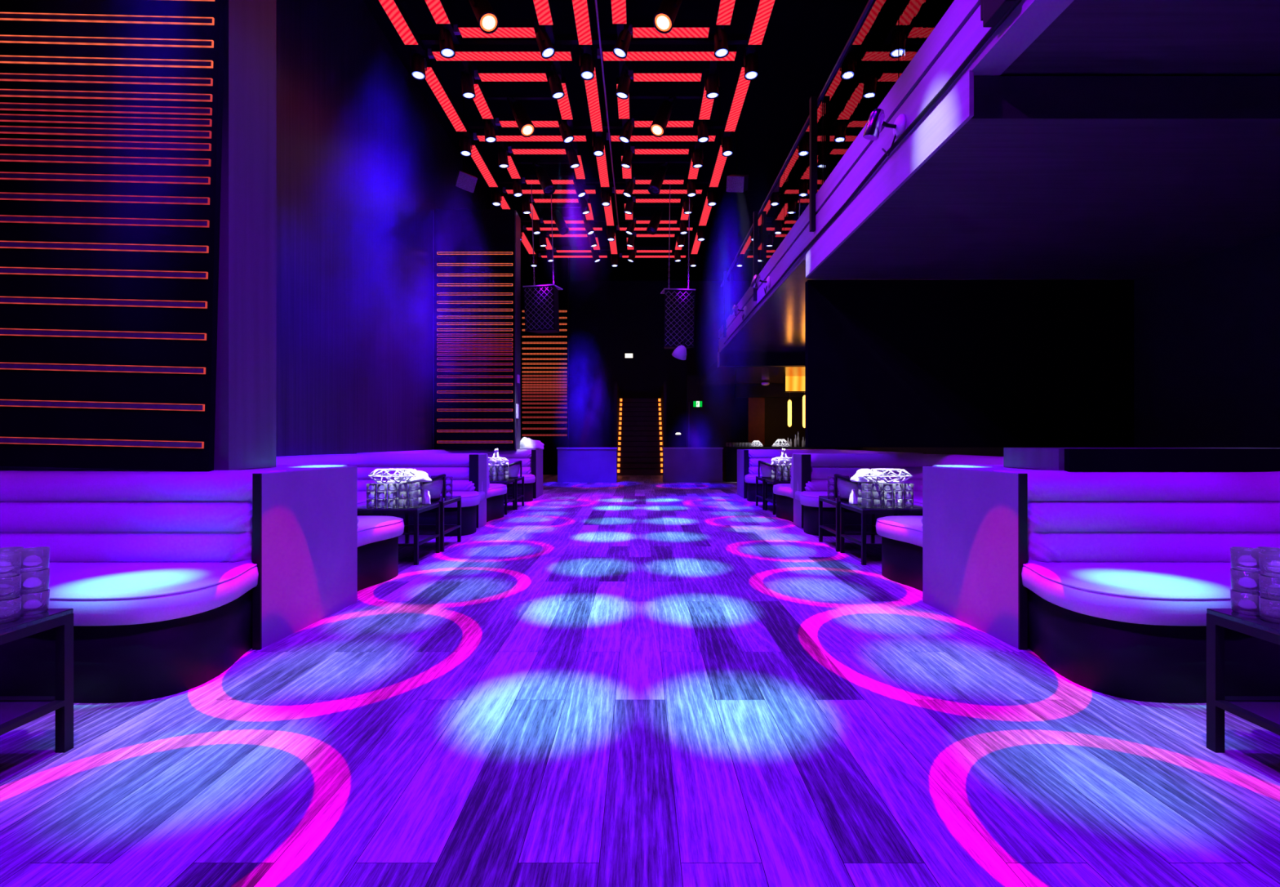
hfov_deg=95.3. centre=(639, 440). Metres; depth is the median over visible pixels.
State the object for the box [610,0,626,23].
bar
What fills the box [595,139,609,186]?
bar
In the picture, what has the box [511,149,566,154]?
diffuser
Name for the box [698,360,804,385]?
ceiling
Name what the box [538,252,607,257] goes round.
bar
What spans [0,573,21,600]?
tumbler
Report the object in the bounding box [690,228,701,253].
bar
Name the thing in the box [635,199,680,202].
diffuser
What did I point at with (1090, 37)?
ceiling
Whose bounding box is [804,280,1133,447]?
wall partition
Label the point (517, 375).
switch plate
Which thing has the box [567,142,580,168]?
spotlight
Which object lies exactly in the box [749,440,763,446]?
wire bowl
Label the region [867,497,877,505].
tumbler
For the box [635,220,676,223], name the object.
diffuser
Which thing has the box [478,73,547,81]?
diffuser
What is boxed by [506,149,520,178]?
bar
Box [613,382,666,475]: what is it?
staircase
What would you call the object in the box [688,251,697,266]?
spotlight
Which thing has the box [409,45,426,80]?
spotlight
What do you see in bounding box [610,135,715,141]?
diffuser
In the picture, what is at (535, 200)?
diffuser
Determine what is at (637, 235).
diffuser
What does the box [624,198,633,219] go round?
bar
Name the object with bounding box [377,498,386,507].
tumbler
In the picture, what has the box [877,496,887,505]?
tumbler
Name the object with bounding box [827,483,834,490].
tumbler
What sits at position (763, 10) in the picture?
bar
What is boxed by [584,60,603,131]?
bar
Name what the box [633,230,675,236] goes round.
bar
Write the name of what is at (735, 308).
wall spotlight
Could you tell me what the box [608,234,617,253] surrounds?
diffuser
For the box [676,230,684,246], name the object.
spotlight
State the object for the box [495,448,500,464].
bottle
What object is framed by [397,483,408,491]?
tumbler
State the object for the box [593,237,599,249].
diffuser
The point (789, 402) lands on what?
lamp
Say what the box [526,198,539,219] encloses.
bar
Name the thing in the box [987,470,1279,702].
sofa
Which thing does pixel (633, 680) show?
floor
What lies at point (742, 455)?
divider
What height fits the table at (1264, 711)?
0.500 m
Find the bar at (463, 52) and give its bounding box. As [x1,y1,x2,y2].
[427,44,572,61]
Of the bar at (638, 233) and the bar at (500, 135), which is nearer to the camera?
the bar at (500, 135)
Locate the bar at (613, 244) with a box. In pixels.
[607,228,617,253]
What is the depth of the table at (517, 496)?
9.54 m
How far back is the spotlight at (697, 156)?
9.91 m
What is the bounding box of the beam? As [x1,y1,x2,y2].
[719,351,804,366]
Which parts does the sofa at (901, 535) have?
seat, backrest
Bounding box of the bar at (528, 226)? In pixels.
[523,223,602,230]
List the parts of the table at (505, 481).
frame, leg, shelf rail, leg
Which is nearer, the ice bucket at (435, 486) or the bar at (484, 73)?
the ice bucket at (435, 486)
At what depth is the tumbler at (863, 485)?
5.20 m
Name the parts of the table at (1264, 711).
leg, frame, shelf rail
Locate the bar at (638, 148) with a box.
[630,143,689,154]
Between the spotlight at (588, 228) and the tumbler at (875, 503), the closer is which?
the tumbler at (875, 503)
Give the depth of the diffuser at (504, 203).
12.19 m
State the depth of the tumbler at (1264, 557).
1.94 m
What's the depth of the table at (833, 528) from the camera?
6.08 m
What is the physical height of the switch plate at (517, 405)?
0.280 m
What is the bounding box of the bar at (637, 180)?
[632,175,684,184]
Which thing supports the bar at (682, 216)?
attached to the frame
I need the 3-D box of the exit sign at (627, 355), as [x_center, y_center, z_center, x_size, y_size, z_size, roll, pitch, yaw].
[-0.436,-3.343,22.966,0.324,0.194,0.058,0,0,0]
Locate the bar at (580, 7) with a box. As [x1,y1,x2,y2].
[571,0,592,44]
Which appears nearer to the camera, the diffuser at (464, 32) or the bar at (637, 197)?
the diffuser at (464, 32)
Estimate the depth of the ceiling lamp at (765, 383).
18.51 m
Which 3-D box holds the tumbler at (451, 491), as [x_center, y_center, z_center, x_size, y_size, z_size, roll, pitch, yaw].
[-2.005,0.562,6.100,0.085,0.074,0.086,0,0,40]
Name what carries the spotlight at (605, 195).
hanging from the frame
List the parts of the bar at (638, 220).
casing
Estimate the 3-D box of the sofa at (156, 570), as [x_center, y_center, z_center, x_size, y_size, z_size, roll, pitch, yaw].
[-2.929,0.634,1.490,2.003,0.931,3.820,0,0,0]
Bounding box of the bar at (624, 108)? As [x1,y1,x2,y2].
[616,77,630,119]
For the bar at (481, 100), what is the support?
attached to the frame
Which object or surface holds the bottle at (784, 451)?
in the wire bowl at (775, 459)
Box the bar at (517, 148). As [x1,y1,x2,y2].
[507,143,566,154]
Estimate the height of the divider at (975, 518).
0.927 m
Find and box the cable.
[724,0,1021,344]
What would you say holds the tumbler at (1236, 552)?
on the tumbler at (1235, 575)
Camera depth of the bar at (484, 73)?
7.87 m
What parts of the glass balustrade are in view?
post, glass pane, glass pane, glass pane, post, glass pane, handrail, glass pane, post, glass pane, glass pane, post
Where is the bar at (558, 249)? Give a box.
[553,246,591,252]
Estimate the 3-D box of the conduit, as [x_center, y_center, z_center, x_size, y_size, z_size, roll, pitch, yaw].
[-0.490,-4.885,8.850,0.024,0.034,9.300,0,0,0]
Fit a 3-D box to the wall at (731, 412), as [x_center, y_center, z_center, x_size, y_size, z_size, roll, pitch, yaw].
[3.825,-0.600,20.525,4.350,3.400,0.150,0,0,0]
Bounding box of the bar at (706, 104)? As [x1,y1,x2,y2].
[698,76,714,119]
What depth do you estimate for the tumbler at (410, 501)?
5.20 m
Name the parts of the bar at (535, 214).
casing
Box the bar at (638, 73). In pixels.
[627,66,702,81]
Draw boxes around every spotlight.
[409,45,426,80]
[438,23,455,58]
[458,131,471,156]
[461,64,475,99]
[468,0,498,33]
[484,119,496,142]
[491,186,502,206]
[497,142,509,168]
[506,96,535,137]
[512,178,522,197]
[521,193,531,213]
[529,252,537,266]
[532,162,555,195]
[533,17,555,58]
[533,219,541,234]
[538,230,546,246]
[546,249,554,262]
[548,61,564,99]
[549,207,568,235]
[557,112,573,143]
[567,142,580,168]
[572,172,586,197]
[578,45,594,80]
[579,195,590,214]
[582,214,594,235]
[588,233,597,247]
[591,131,604,156]
[591,247,600,262]
[600,186,610,206]
[606,225,614,240]
[610,253,617,266]
[613,17,632,58]
[615,61,630,99]
[618,111,634,143]
[620,141,632,168]
[622,172,635,197]
[623,193,633,214]
[625,213,635,235]
[626,231,634,247]
[627,244,636,262]
[646,206,664,235]
[648,161,669,195]
[649,96,675,137]
[653,0,682,33]
[674,249,681,262]
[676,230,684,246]
[680,219,687,234]
[682,194,692,213]
[686,178,696,197]
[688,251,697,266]
[691,142,703,168]
[697,120,709,142]
[697,223,705,241]
[704,65,719,98]
[706,185,716,206]
[714,25,728,57]
[720,130,733,156]
[730,304,746,319]
[742,45,758,80]
[750,274,770,293]
[862,108,906,155]
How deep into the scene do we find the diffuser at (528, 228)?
13.61 m
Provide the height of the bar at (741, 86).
0.100 m
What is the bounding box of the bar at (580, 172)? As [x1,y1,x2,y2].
[573,148,585,178]
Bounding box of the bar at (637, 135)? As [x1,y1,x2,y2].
[606,129,715,141]
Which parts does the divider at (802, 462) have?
panel, edge trim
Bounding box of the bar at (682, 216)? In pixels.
[680,199,691,219]
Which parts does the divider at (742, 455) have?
panel, edge trim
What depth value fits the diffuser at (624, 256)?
15.66 m
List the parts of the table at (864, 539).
leg, shelf rail, leg, frame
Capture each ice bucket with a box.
[412,473,446,501]
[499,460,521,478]
[758,460,780,478]
[834,473,867,501]
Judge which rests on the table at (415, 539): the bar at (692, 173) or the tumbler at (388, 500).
the tumbler at (388, 500)
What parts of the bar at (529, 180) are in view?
casing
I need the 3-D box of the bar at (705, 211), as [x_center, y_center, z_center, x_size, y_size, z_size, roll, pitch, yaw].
[1.433,-4.980,12.565,0.177,0.100,1.670,0,0,0]
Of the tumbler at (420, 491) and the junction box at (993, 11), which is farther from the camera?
the tumbler at (420, 491)
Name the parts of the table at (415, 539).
frame, leg, shelf rail, leg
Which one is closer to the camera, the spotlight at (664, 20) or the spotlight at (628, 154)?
the spotlight at (664, 20)
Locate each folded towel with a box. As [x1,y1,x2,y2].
[418,488,431,504]
[848,488,857,504]
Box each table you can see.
[0,608,73,752]
[357,501,439,564]
[382,495,461,551]
[488,475,524,509]
[488,478,515,514]
[755,475,791,509]
[764,478,791,514]
[818,495,897,551]
[840,501,922,564]
[1206,608,1279,752]
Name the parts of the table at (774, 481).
leg, shelf rail, leg, frame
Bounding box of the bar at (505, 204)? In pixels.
[499,191,512,208]
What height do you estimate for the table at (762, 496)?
0.500 m
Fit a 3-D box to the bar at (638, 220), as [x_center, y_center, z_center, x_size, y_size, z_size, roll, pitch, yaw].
[0.338,-4.980,13.185,1.000,0.100,0.177,0,0,0]
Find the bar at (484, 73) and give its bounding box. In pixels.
[474,66,547,81]
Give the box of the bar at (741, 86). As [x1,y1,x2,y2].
[724,60,750,131]
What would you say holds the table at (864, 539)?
on the floor
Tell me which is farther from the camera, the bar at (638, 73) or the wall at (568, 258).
the wall at (568, 258)
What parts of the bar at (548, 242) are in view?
casing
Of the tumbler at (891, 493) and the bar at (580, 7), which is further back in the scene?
the bar at (580, 7)
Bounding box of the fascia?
[805,70,973,277]
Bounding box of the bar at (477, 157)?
[469,138,497,186]
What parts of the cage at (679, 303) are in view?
chain, plate, chain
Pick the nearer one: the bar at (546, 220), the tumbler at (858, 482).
the tumbler at (858, 482)
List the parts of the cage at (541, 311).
chain, plate, chain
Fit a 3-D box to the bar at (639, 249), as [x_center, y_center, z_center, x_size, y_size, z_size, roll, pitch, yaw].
[0.338,-4.980,15.225,1.000,0.100,0.177,0,0,0]
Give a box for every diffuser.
[431,52,572,61]
[457,27,535,37]
[476,135,586,141]
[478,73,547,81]
[499,120,559,127]
[500,195,510,208]
[506,189,595,193]
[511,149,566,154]
[525,179,573,184]
[526,227,602,230]
[528,203,539,219]
[533,199,578,202]
[541,255,607,257]
[542,220,583,223]
[545,237,552,249]
[549,234,587,236]
[555,249,591,252]
[585,203,593,219]
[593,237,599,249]
[602,52,736,61]
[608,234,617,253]
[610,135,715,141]
[616,189,702,193]
[619,227,693,230]
[622,255,685,257]
[624,203,632,219]
[626,237,633,249]
[632,27,709,37]
[633,73,702,81]
[634,120,693,127]
[635,149,688,154]
[635,179,684,184]
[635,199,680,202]
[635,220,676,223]
[636,234,674,236]
[636,249,671,252]
[675,242,681,249]
[680,206,688,219]
[688,161,698,178]
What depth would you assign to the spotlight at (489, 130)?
9.05 m
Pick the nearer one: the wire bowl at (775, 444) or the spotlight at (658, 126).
the spotlight at (658, 126)
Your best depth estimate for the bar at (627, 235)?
14.87 m
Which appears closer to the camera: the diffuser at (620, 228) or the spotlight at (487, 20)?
the spotlight at (487, 20)
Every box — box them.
[783,376,804,391]
[982,0,1022,27]
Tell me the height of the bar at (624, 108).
0.100 m
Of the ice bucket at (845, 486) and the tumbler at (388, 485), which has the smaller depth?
the tumbler at (388, 485)
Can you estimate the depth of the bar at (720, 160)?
10.58 m
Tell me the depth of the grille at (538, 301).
11.37 m
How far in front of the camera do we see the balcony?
3.89 m
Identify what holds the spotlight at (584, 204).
hanging from the frame
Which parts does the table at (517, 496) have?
leg, leg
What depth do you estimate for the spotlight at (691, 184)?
11.08 m
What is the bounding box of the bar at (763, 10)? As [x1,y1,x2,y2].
[747,0,775,44]
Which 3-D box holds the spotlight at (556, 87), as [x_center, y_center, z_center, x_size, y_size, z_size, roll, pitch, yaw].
[-1.132,-4.901,7.929,0.214,0.466,0.199,0,0,-20]
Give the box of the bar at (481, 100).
[471,75,493,119]
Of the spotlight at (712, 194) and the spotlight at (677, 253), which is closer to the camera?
the spotlight at (712, 194)
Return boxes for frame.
[398,0,755,257]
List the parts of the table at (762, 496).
leg, leg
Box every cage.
[522,184,562,333]
[660,184,695,348]
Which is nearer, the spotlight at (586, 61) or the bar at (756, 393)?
the spotlight at (586, 61)
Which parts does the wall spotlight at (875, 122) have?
cord, arm, mount plate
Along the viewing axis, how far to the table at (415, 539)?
5.25 m
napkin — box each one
[394,468,431,482]
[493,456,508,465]
[771,456,786,465]
[849,468,887,482]
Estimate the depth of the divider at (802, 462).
7.41 m
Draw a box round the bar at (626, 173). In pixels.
[621,149,631,178]
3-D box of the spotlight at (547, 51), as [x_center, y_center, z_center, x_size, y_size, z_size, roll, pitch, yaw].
[-1.159,-4.888,7.067,0.263,0.460,0.199,0,0,2]
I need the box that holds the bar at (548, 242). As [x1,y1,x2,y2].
[542,233,553,249]
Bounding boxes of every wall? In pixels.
[0,0,276,470]
[276,0,493,456]
[432,209,520,448]
[568,257,568,447]
[568,280,722,447]
[686,374,804,447]
[860,231,1279,456]
[1003,447,1279,470]
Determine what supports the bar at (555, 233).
attached to the frame
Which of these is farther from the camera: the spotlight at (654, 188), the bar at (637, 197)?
the bar at (637, 197)
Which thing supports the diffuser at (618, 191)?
attached to the bar at (619, 188)
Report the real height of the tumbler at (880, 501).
0.074 m
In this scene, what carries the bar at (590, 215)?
attached to the frame
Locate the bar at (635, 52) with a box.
[596,44,737,61]
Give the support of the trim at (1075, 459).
attached to the wall at (1039, 458)
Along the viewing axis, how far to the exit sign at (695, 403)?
20.39 m
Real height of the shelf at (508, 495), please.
0.010 m
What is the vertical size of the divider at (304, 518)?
0.927 m
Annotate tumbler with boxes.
[0,546,23,571]
[0,551,21,577]
[0,571,13,593]
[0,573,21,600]
[0,589,23,615]
[0,595,21,623]
[14,546,49,572]
[19,567,49,593]
[19,588,49,615]
[366,483,377,491]
[366,490,376,499]
[366,498,376,507]
[377,483,386,491]
[377,490,386,499]
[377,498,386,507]
[386,483,397,491]
[386,490,397,499]
[386,498,397,507]
[392,496,402,505]
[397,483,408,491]
[397,490,408,499]
[397,498,408,507]
[402,482,412,489]
[408,483,418,491]
[408,490,418,499]
[408,498,418,507]
[413,481,422,489]
[413,488,422,497]
[413,496,422,505]
[445,475,452,484]
[445,483,452,490]
[445,490,452,497]
[827,475,834,484]
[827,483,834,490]
[827,490,834,497]
[857,481,866,489]
[857,488,866,497]
[857,496,866,505]
[861,483,871,491]
[861,490,871,499]
[861,498,871,507]
[867,482,877,489]
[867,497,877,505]
[871,483,882,491]
[871,490,882,499]
[871,498,882,507]
[877,488,887,497]
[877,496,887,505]
[882,483,893,491]
[882,490,893,499]
[882,498,893,507]
[893,483,902,491]
[893,490,902,499]
[893,498,902,507]
[902,483,913,491]
[902,490,913,499]
[902,498,913,507]
[1230,546,1265,572]
[1230,567,1260,593]
[1230,588,1260,615]
[1256,546,1279,571]
[1256,568,1279,593]
[1256,589,1279,615]
[1258,551,1279,577]
[1258,573,1279,600]
[1258,595,1279,623]
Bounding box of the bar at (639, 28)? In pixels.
[627,20,710,37]
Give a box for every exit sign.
[624,352,632,358]
[693,400,702,407]
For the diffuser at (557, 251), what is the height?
0.008 m
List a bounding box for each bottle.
[490,448,496,464]
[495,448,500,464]
[779,448,784,464]
[783,448,790,464]
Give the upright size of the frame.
1.260 m
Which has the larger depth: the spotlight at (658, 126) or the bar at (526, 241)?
the bar at (526, 241)
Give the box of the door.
[689,412,714,447]
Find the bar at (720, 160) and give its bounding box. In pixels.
[709,139,727,186]
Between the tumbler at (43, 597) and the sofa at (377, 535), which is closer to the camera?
the tumbler at (43, 597)
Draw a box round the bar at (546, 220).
[540,216,584,223]
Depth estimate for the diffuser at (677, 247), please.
14.93 m
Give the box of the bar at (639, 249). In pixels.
[634,246,672,252]
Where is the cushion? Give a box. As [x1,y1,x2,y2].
[520,436,544,448]
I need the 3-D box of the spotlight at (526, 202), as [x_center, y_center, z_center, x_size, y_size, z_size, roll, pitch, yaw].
[-2.335,-4.911,12.011,0.199,0.464,0.192,0,0,45]
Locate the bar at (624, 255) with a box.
[619,252,686,257]
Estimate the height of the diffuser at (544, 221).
0.008 m
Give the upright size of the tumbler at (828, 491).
0.074 m
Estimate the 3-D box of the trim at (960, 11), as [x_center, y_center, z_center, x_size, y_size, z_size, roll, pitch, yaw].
[2.110,-2.700,6.700,0.220,0.200,16.200,0,0,0]
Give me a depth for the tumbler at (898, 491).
5.21 m
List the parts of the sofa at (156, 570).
seat, backrest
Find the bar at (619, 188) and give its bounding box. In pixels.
[612,185,702,193]
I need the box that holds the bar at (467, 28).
[453,20,537,37]
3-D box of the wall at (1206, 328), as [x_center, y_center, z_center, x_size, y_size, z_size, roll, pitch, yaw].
[6.100,-2.600,10.850,0.200,7.400,24.700,0,0,0]
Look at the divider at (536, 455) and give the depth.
11.27 m
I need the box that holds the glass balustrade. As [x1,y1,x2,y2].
[720,0,982,337]
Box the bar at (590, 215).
[585,198,594,219]
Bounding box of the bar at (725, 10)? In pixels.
[715,0,735,25]
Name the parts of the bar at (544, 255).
casing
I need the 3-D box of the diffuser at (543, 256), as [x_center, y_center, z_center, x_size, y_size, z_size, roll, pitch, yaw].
[-1.765,-4.940,15.660,1.759,0.008,0.165,0,0,0]
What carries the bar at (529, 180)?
attached to the frame
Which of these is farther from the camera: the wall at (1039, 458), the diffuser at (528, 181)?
the diffuser at (528, 181)
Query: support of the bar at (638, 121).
attached to the frame
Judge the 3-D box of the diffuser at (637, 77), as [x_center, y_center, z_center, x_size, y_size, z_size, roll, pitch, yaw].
[0.373,-4.940,7.935,0.918,0.008,0.165,0,0,0]
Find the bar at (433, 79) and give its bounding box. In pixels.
[423,57,466,131]
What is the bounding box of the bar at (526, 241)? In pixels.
[520,228,535,253]
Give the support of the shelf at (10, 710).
attached to the table at (15, 711)
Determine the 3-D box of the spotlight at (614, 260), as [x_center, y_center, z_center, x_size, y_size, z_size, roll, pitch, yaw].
[-0.687,-4.914,15.660,0.196,0.461,0.180,0,0,4]
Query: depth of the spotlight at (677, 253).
15.16 m
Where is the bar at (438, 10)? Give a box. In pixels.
[424,0,450,23]
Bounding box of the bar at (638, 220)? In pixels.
[633,216,677,223]
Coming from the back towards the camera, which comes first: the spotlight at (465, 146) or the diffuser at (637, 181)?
the diffuser at (637, 181)
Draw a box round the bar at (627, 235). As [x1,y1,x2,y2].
[626,234,634,249]
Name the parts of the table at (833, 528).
leg, frame, leg, shelf rail, leg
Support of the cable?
attached to the balcony
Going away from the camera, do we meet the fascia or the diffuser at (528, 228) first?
the fascia
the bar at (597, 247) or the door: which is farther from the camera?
the door
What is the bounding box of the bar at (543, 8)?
[533,0,553,25]
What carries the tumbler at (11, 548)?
on the tumbler at (6, 589)
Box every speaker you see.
[454,97,477,192]
[726,123,748,192]
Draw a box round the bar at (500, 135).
[473,129,586,141]
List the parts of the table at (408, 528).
leg, shelf rail, leg, frame, leg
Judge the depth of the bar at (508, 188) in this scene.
11.50 m
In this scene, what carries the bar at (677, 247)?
attached to the frame
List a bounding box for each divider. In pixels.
[231,466,357,649]
[469,453,486,528]
[531,448,542,497]
[556,447,617,482]
[662,447,723,482]
[737,448,840,497]
[793,453,810,528]
[922,466,1048,649]
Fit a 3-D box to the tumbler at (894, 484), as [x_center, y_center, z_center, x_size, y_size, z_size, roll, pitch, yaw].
[2.312,0.421,5.225,0.085,0.074,0.086,0,0,-4]
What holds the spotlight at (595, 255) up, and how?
hanging from the frame
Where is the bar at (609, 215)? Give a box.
[604,193,614,225]
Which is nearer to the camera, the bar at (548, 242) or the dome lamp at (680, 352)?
the dome lamp at (680, 352)
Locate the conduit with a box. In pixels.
[595,0,619,229]
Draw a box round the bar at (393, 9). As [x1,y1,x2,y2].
[378,0,418,44]
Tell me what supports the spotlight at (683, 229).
hanging from the frame
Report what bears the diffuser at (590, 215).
attached to the bar at (590, 215)
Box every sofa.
[0,470,292,702]
[276,453,485,591]
[356,448,536,521]
[743,448,923,521]
[794,453,1003,591]
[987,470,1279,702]
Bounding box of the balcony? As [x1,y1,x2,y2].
[719,0,1074,351]
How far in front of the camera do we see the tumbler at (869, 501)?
5.20 m
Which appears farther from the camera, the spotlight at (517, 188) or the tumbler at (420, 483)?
the spotlight at (517, 188)
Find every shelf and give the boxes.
[0,700,53,724]
[398,533,434,542]
[403,524,456,532]
[503,494,520,497]
[759,494,776,497]
[823,524,876,532]
[845,533,881,542]
[1226,700,1279,724]
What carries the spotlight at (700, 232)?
hanging from the frame
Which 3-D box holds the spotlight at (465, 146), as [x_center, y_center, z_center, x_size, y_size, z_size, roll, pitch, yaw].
[-2.858,-4.915,9.541,0.195,0.461,0.180,0,0,11]
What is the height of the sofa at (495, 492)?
0.931 m
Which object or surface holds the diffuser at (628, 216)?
attached to the bar at (628, 216)
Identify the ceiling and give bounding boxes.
[362,0,900,280]
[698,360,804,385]
[720,259,1075,351]
[1000,0,1279,75]
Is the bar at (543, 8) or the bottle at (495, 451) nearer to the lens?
the bar at (543, 8)
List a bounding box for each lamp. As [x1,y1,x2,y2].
[671,338,686,359]
[761,381,769,385]
[787,391,791,426]
[802,391,804,427]
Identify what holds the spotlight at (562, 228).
hanging from the frame
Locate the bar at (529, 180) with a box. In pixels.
[521,175,573,184]
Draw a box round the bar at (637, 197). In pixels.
[631,194,680,202]
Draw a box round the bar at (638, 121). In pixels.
[631,115,693,127]
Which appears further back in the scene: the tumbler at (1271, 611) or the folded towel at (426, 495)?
the folded towel at (426, 495)
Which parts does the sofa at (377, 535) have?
backrest, seat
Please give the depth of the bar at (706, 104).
8.64 m
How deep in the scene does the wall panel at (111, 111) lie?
3.27 m
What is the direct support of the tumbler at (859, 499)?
on the table at (864, 539)
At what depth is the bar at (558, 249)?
15.13 m
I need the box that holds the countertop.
[720,446,862,481]
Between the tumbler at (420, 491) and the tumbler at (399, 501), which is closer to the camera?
the tumbler at (399, 501)
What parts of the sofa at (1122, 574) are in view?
backrest, seat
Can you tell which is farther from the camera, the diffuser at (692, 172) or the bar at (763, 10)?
the diffuser at (692, 172)
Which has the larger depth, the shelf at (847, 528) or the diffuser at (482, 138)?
the diffuser at (482, 138)
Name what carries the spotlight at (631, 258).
hanging from the frame
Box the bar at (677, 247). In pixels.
[675,233,684,249]
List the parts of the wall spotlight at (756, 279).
mount plate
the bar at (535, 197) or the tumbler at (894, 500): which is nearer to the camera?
the tumbler at (894, 500)
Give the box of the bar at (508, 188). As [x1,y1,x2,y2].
[502,185,595,193]
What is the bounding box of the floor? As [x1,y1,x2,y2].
[0,474,1279,886]
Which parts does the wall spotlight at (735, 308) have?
mount plate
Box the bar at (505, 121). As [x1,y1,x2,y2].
[495,115,559,127]
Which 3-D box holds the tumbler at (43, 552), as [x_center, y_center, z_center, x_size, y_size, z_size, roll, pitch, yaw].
[-2.115,0.413,2.030,0.086,0.074,0.085,0,0,-44]
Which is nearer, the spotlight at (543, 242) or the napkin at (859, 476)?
the napkin at (859, 476)
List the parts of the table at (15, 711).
shelf rail, frame, leg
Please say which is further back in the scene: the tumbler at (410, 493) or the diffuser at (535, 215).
the diffuser at (535, 215)
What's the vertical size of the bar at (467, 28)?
0.100 m
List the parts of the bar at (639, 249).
casing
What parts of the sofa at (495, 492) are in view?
backrest, seat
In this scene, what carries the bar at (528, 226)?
attached to the frame
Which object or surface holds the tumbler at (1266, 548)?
on the tumbler at (1272, 589)
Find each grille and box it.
[524,287,553,329]
[665,291,693,346]
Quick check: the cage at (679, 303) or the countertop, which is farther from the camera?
the countertop
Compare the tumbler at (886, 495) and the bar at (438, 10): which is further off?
the bar at (438, 10)
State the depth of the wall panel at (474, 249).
11.09 m
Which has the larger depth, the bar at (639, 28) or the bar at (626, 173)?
the bar at (626, 173)
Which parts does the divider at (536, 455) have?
edge trim, panel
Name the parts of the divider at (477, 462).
edge trim, panel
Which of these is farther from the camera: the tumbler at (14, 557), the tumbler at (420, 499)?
the tumbler at (420, 499)
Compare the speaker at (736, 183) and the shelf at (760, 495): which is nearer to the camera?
the shelf at (760, 495)
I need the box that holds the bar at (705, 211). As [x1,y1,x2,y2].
[698,191,711,225]
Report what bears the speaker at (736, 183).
hanging from the ceiling at (803, 42)
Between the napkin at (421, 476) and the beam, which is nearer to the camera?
the napkin at (421, 476)
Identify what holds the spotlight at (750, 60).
hanging from the frame
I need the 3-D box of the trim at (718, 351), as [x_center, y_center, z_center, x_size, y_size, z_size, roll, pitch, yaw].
[1.994,-2.070,14.825,0.012,0.380,0.290,0,0,0]
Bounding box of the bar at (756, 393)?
[734,383,804,446]
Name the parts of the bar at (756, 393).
panel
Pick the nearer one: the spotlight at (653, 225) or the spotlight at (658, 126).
the spotlight at (658, 126)
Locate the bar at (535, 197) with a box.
[530,194,578,202]
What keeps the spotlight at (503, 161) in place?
hanging from the frame
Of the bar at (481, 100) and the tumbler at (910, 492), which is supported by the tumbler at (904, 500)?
the tumbler at (910, 492)
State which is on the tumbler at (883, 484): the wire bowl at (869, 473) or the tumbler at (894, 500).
the wire bowl at (869, 473)
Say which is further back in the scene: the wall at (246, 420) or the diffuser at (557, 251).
the diffuser at (557, 251)
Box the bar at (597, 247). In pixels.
[592,233,599,249]
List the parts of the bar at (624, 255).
casing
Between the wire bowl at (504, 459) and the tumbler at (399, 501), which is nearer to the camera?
the tumbler at (399, 501)
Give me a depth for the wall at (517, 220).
11.25 m
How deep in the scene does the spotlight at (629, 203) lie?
11.94 m
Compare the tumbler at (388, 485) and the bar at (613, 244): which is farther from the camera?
the bar at (613, 244)
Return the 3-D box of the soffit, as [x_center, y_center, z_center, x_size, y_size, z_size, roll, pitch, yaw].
[4.008,-2.095,5.320,3.984,0.260,3.520,0,0,0]
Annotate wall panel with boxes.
[520,246,568,474]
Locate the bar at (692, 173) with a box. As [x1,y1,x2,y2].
[687,148,702,178]
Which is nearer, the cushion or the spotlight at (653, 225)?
the cushion
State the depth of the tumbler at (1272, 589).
2.02 m
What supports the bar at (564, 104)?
attached to the frame
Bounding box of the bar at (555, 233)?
[546,230,587,236]
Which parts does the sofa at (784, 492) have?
seat, backrest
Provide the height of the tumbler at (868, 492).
0.074 m
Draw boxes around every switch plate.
[515,403,518,418]
[516,374,519,382]
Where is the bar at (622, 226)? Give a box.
[616,223,693,230]
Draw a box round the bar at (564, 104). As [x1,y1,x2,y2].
[556,74,573,119]
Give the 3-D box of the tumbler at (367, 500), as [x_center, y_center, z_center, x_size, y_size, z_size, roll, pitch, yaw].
[-2.406,0.562,5.225,0.085,0.074,0.086,0,0,36]
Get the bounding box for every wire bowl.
[367,468,416,483]
[488,457,508,465]
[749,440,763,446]
[771,457,791,465]
[772,439,790,446]
[863,468,912,483]
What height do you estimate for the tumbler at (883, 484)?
0.074 m
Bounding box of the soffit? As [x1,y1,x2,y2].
[805,75,1279,278]
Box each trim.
[688,401,689,447]
[717,351,719,367]
[719,0,980,337]
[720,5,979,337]
[1064,448,1279,471]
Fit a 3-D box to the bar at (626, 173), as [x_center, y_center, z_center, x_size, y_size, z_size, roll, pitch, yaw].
[-0.242,-4.980,10.525,0.177,0.100,0.940,0,0,0]
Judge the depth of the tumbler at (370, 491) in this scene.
5.21 m
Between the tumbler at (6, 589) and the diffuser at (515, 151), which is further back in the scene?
the diffuser at (515, 151)
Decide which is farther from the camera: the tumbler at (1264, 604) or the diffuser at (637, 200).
the diffuser at (637, 200)
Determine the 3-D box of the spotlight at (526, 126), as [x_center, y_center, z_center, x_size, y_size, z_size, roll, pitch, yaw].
[-1.747,-4.817,8.610,0.482,0.696,0.247,0,0,41]
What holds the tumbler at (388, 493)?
on the tumbler at (388, 500)

